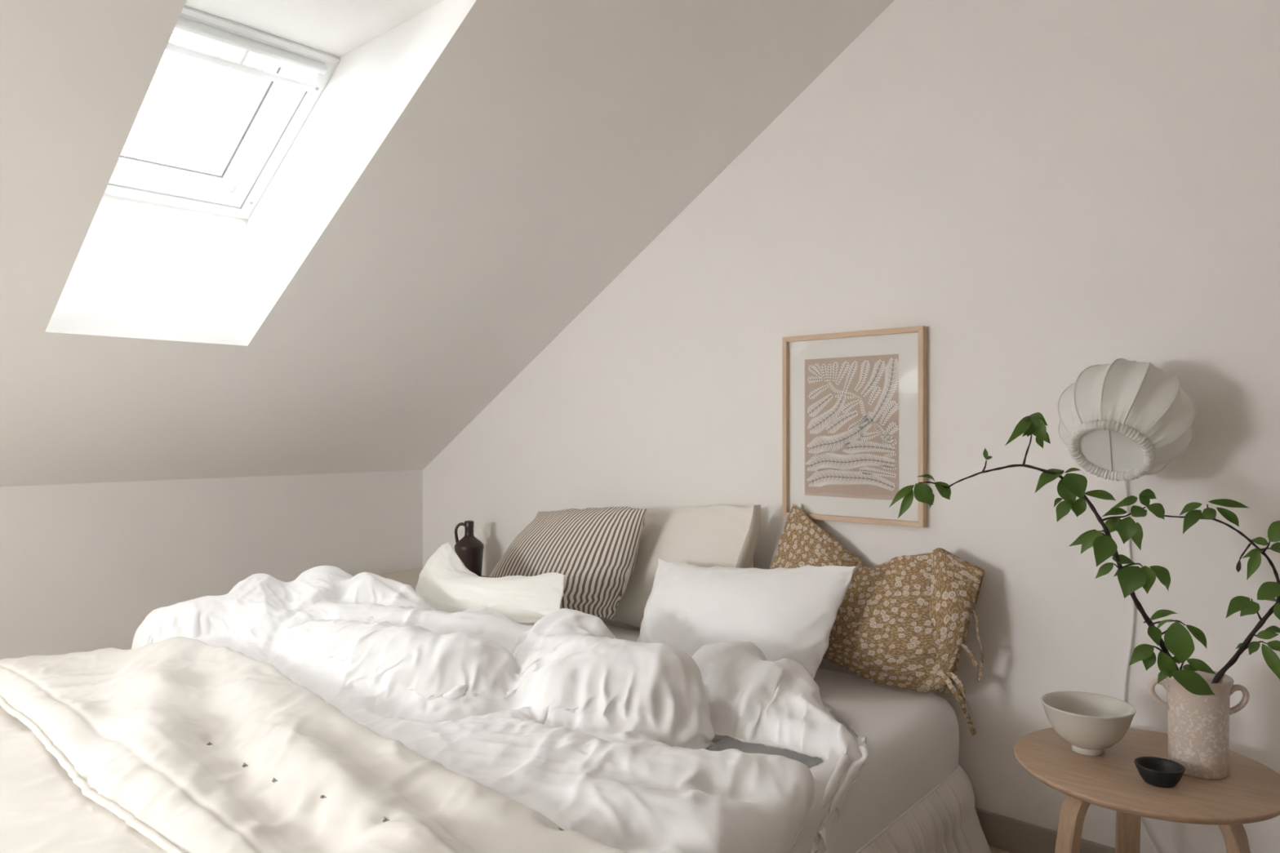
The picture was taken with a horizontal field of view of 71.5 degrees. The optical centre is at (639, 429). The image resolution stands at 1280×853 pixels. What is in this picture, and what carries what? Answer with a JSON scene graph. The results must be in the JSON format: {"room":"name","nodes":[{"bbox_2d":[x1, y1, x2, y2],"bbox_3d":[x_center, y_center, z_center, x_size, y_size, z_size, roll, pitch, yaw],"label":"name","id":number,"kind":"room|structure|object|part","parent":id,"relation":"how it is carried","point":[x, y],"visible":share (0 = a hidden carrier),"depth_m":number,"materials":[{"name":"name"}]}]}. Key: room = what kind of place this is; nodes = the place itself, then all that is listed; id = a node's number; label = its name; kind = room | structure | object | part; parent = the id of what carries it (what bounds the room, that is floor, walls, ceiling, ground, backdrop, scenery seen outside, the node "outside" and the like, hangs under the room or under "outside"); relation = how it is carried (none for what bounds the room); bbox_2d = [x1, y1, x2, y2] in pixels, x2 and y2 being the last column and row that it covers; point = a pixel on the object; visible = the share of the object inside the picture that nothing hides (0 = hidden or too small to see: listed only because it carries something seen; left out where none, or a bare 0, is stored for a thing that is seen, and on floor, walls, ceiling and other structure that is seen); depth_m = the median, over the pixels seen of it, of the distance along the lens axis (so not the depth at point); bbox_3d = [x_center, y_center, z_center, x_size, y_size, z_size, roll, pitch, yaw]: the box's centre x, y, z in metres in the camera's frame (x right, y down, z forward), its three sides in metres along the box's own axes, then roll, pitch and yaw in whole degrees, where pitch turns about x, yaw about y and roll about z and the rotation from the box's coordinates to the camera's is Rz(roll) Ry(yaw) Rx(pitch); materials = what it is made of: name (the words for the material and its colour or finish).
{"room":"bedroom","nodes":[
{"label":"bedroom","id":0,"kind":"room"},
{"bbox_2d":[0,470,422,659],"bbox_3d":[-2.650,0.703,2.800,0.001,0.993,4.600,0,0,42],"label":"wall","id":1,"kind":"structure","parent":0,"point":[82,566],"depth_m":3.59,"materials":[{"name":"paint"}]},
{"bbox_2d":[0,0,893,486],"bbox_3d":[-1.522,-0.713,1.773,3.050,1.840,4.600,0,0,42],"label":"ceiling","id":2,"kind":"structure","parent":0,"point":[548,144],"depth_m":2.85,"materials":[{"name":"paint"}]},
{"bbox_2d":[44,0,475,346],"bbox_3d":[-1.041,-0.690,2.359,1.344,0.811,0.590,0,0,42],"label":"shaft","id":3,"kind":"object","parent":2,"relation":"attached to","point":[141,269],"depth_m":2.72,"materials":[{"name":"paint"}]},
{"bbox_2d":[103,5,340,219],"bbox_3d":[-1.324,-0.938,2.618,0.690,0.448,0.650,0,0,42],"label":"window","id":4,"kind":"structure","parent":3,"relation":"attached to","point":[225,101],"depth_m":2.68,"materials":[{"name":"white glass"}]},
{"bbox_3d":[-1.328,-0.949,2.622,0.432,0.260,0.378,0,0,42],"label":"pane","id":5,"kind":"part","parent":4,"relation":"part of","materials":[{"name":"clear glass"}]},
{"bbox_2d":[165,16,327,92],"bbox_3d":[-1.119,-1.038,2.431,0.079,0.075,0.528,0,0,42],"label":"window blind","id":6,"kind":"object","parent":4,"relation":"attached to","point":[312,63],"depth_m":2.46,"materials":[{"name":"white"}]},
{"bbox_2d":[422,0,1279,852],"bbox_3d":[0.895,-0.217,2.682,5.400,2.833,0.001,0,0,42],"label":"wall","id":7,"kind":"structure","parent":0,"point":[1053,190],"depth_m":2.55,"materials":[{"name":"paint"}]},
{"bbox_2d":[782,325,927,528],"bbox_3d":[0.678,-0.007,2.858,0.501,0.610,0.030,0,0,42],"label":"picture","id":8,"kind":"object","parent":7,"relation":"attached to","point":[855,403],"visible":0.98,"depth_m":2.85,"materials":[{"name":"beige paper"}]},
{"bbox_3d":[0.499,-0.007,3.021,0.016,0.609,0.030,0,0,42],"label":"frame","id":9,"kind":"part","parent":8,"relation":"part of","materials":[{"name":"brown wood"}]},
{"bbox_2d":[804,354,901,500],"bbox_3d":[0.679,-0.006,2.860,0.344,0.454,0.001,0,0,42],"label":"art print","id":10,"kind":"object","parent":8,"relation":"attached to","point":[853,402],"depth_m":2.86},
{"bbox_3d":[0.678,0.290,2.858,0.500,0.016,0.030,0,0,42],"label":"frame","id":11,"kind":"part","parent":8,"relation":"part of","materials":[{"name":"brown wood"}]},
{"bbox_3d":[0.678,-0.304,2.858,0.500,0.016,0.030,0,0,42],"label":"frame","id":12,"kind":"part","parent":8,"relation":"part of","materials":[{"name":"brown wood"}]},
{"bbox_3d":[0.857,-0.007,2.695,0.016,0.609,0.030,0,0,42],"label":"frame","id":13,"kind":"part","parent":8,"relation":"part of","materials":[{"name":"brown wood"}]},
{"bbox_2d":[975,808,1115,852],"bbox_3d":[0.890,1.154,2.676,5.400,0.092,0.016,0,0,42],"label":"baseboard","id":14,"kind":"structure","parent":7,"relation":"attached to","point":[1003,833],"depth_m":2.50,"materials":[{"name":"paint"}]},
{"bbox_2d":[1057,358,1195,852],"bbox_3d":[1.192,0.468,2.181,0.302,1.280,0.340,0,0,42],"label":"wall lamp","id":15,"kind":"object","parent":7,"relation":"attached to","point":[1121,420],"visible":0.98,"depth_m":2.09,"materials":[{"name":"white fabric"}]},
{"bbox_2d":[1078,429,1143,471],"bbox_3d":[1.121,0.047,2.115,0.152,0.114,0.102,0,0,42],"label":"diffuser","id":16,"kind":"object","parent":15,"relation":"attached to","point":[1099,450],"depth_m":2.12,"materials":[{"name":"white fabric"}]},
{"bbox_3d":[1.181,-0.027,2.170,0.299,0.290,0.288,0,0,42],"label":"lamp shade","id":17,"kind":"part","parent":15,"relation":"part of","materials":[{"name":"white fabric"}]},
{"bbox_3d":[1.299,0.593,2.289,0.106,1.029,0.029,0,0,42],"label":"cord","id":18,"kind":"part","parent":15,"relation":"part of","materials":[{"name":"white plastic"}]},
{"bbox_2d":[865,823,1012,852],"bbox_3d":[-0.654,1.200,0.981,5.400,0.001,4.600,0,0,42],"label":"floor","id":19,"kind":"structure","parent":0,"point":[993,850],"depth_m":2.53,"materials":[{"name":"brown wood"}]},
{"bbox_2d":[375,568,422,591],"bbox_3d":[-1.003,0.943,4.005,0.640,0.515,0.460,0,0,42],"label":"nightstand","id":20,"kind":"object","parent":19,"relation":"on","point":[411,577],"visible":0.12,"depth_m":4.15,"materials":[{"name":"brown wood"}]},
{"bbox_3d":[-0.754,0.676,3.968,0.176,0.017,0.176,0,0,42],"label":"coaster","id":21,"kind":"object","parent":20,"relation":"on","visible":0},
{"bbox_2d":[453,520,484,577],"bbox_3d":[-0.765,0.540,3.978,0.131,0.256,0.131,0,0,42],"label":"jug","id":22,"kind":"object","parent":21,"relation":"on","point":[469,549],"visible":0.91,"depth_m":3.94,"materials":[{"name":"brown ceramic"}]},
{"bbox_3d":[-0.805,0.465,3.982,0.054,0.094,0.016,0,0,7],"label":"handle","id":23,"kind":"part","parent":22,"relation":"part of","materials":[{"name":"brown ceramic"}]},
{"bbox_2d":[604,624,991,852],"bbox_3d":[-0.478,0.976,2.404,2.284,0.442,2.248,0,0,42],"label":"bed","id":24,"kind":"object","parent":19,"relation":"on","point":[912,779],"visible":0.14,"depth_m":2.31,"materials":[{"name":"fabric"}]},
{"bbox_2d":[0,636,627,852],"bbox_3d":[-1.115,0.768,1.840,2.369,0.349,1.017,0,0,42],"label":"quilt","id":25,"kind":"object","parent":24,"relation":"on","point":[175,744],"visible":1,"depth_m":1.75,"materials":[{"name":"fabric"}]},
{"bbox_2d":[131,565,869,852],"bbox_3d":[-0.522,0.727,2.478,2.303,0.523,1.372,0,0,42],"label":"duvet","id":26,"kind":"object","parent":24,"relation":"on","point":[628,746],"visible":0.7,"depth_m":2.13,"materials":[{"name":"fabric"}]},
{"bbox_2d":[415,542,564,622],"bbox_3d":[-0.524,0.549,3.007,0.824,0.265,0.172,0,0,42],"label":"pillow","id":27,"kind":"object","parent":26,"relation":"on","point":[444,581],"visible":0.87,"depth_m":2.90,"materials":[{"name":"white fabric"}]},
{"bbox_2d":[488,506,647,619],"bbox_3d":[-0.337,0.509,3.470,0.988,0.460,0.224,0,0,42],"label":"pillow","id":28,"kind":"object","parent":24,"relation":"on","point":[595,549],"visible":0.76,"depth_m":3.24,"materials":[{"name":"multicoloured fabric"}]},
{"bbox_2d":[607,504,760,627],"bbox_3d":[0.153,0.499,3.228,0.723,0.496,0.159,0,0,42],"label":"pillow","id":29,"kind":"object","parent":24,"relation":"on","point":[709,535],"visible":0.44,"depth_m":3.15,"materials":[{"name":"beige fabric"}]},
{"bbox_2d":[636,559,857,679],"bbox_3d":[0.285,0.571,2.744,0.754,0.353,0.248,0,0,42],"label":"pillow","id":30,"kind":"object","parent":24,"relation":"on","point":[787,613],"visible":0.69,"depth_m":2.62,"materials":[{"name":"white fabric"}]},
{"bbox_2d":[769,502,984,735],"bbox_3d":[0.645,0.546,2.717,0.796,0.596,0.223,0,0,42],"label":"pillow","id":31,"kind":"object","parent":24,"relation":"on","point":[903,622],"visible":0.7,"depth_m":2.54,"materials":[{"name":"fabric"}]},
{"bbox_2d":[1013,727,1279,852],"bbox_3d":[1.126,0.975,1.982,0.540,0.450,0.540,0,0,42],"label":"side table","id":32,"kind":"object","parent":19,"relation":"on","point":[1250,793],"visible":0.86,"depth_m":1.91,"materials":[{"name":"brown wood"}]},
{"bbox_3d":[0.989,0.985,1.956,0.209,0.430,0.050,0,0,-11],"label":"leg","id":33,"kind":"part","parent":32,"relation":"part of","materials":[{"name":"brown wood"}]},
{"bbox_2d":[1040,691,1136,755],"bbox_3d":[1.042,0.695,2.070,0.199,0.110,0.199,0,0,42],"label":"bowl","id":34,"kind":"object","parent":32,"relation":"on","point":[1091,723],"visible":1,"depth_m":2.04,"materials":[{"name":"ceramic"}]},
{"bbox_3d":[1.172,0.985,2.113,0.050,0.430,0.209,0,0,19],"label":"leg","id":35,"kind":"part","parent":32,"relation":"part of","materials":[{"name":"brown wood"}]},
{"bbox_2d":[1133,756,1185,787],"bbox_3d":[1.100,0.730,1.883,0.093,0.040,0.093,0,0,42],"label":"dish","id":36,"kind":"object","parent":32,"relation":"on","point":[1155,771],"visible":1,"depth_m":1.87,"materials":[{"name":"black ceramic"}]},
{"bbox_2d":[1148,666,1249,779],"bbox_3d":[1.228,0.646,1.956,0.134,0.208,0.151,0,0,-31],"label":"vase","id":37,"kind":"object","parent":32,"relation":"on","point":[1198,726],"visible":0.86,"depth_m":1.91,"materials":[{"name":"ceramic"}]},
{"bbox_2d":[888,412,1217,695],"bbox_3d":[0.894,0.330,1.923,0.683,0.734,0.149,0,0,6],"label":"branch","id":38,"kind":"object","parent":37,"relation":"in","point":[1178,641],"visible":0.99,"depth_m":1.91,"materials":[{"name":"green plant"}]},
{"bbox_3d":[0.945,0.387,1.935,0.522,0.620,0.084,0,0,3],"label":"stem","id":39,"kind":"part","parent":38,"relation":"part of","materials":[{"name":"green plant"}]},
{"bbox_3d":[1.159,0.590,1.979,0.047,0.069,0.018,0,0,18],"label":"handle","id":40,"kind":"part","parent":37,"relation":"part of","materials":[{"name":"ceramic"}]},
{"bbox_2d":[1164,498,1279,683],"bbox_3d":[1.298,0.430,1.930,0.330,0.560,0.093,0,0,6],"label":"branch","id":41,"kind":"object","parent":37,"relation":"in","point":[1268,591],"visible":0.98,"depth_m":1.92,"materials":[{"name":"green plant"}]},
{"bbox_3d":[1.262,0.280,1.938,0.258,0.194,0.032,0,0,10],"label":"stem","id":42,"kind":"part","parent":41,"relation":"part of","materials":[{"name":"green plant"}]},
{"bbox_3d":[1.348,0.470,1.946,0.234,0.480,0.033,0,0,11],"label":"stem","id":43,"kind":"part","parent":41,"relation":"part of","materials":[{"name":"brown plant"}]},
{"bbox_3d":[1.298,0.590,1.934,0.047,0.069,0.018,0,0,18],"label":"handle","id":44,"kind":"part","parent":37,"relation":"part of","materials":[{"name":"ceramic"}]},
{"bbox_3d":[1.206,0.985,1.867,0.050,0.430,0.209,0,0,-35],"label":"leg","id":45,"kind":"part","parent":32,"relation":"part of","materials":[{"name":"brown wood"}]}
]}

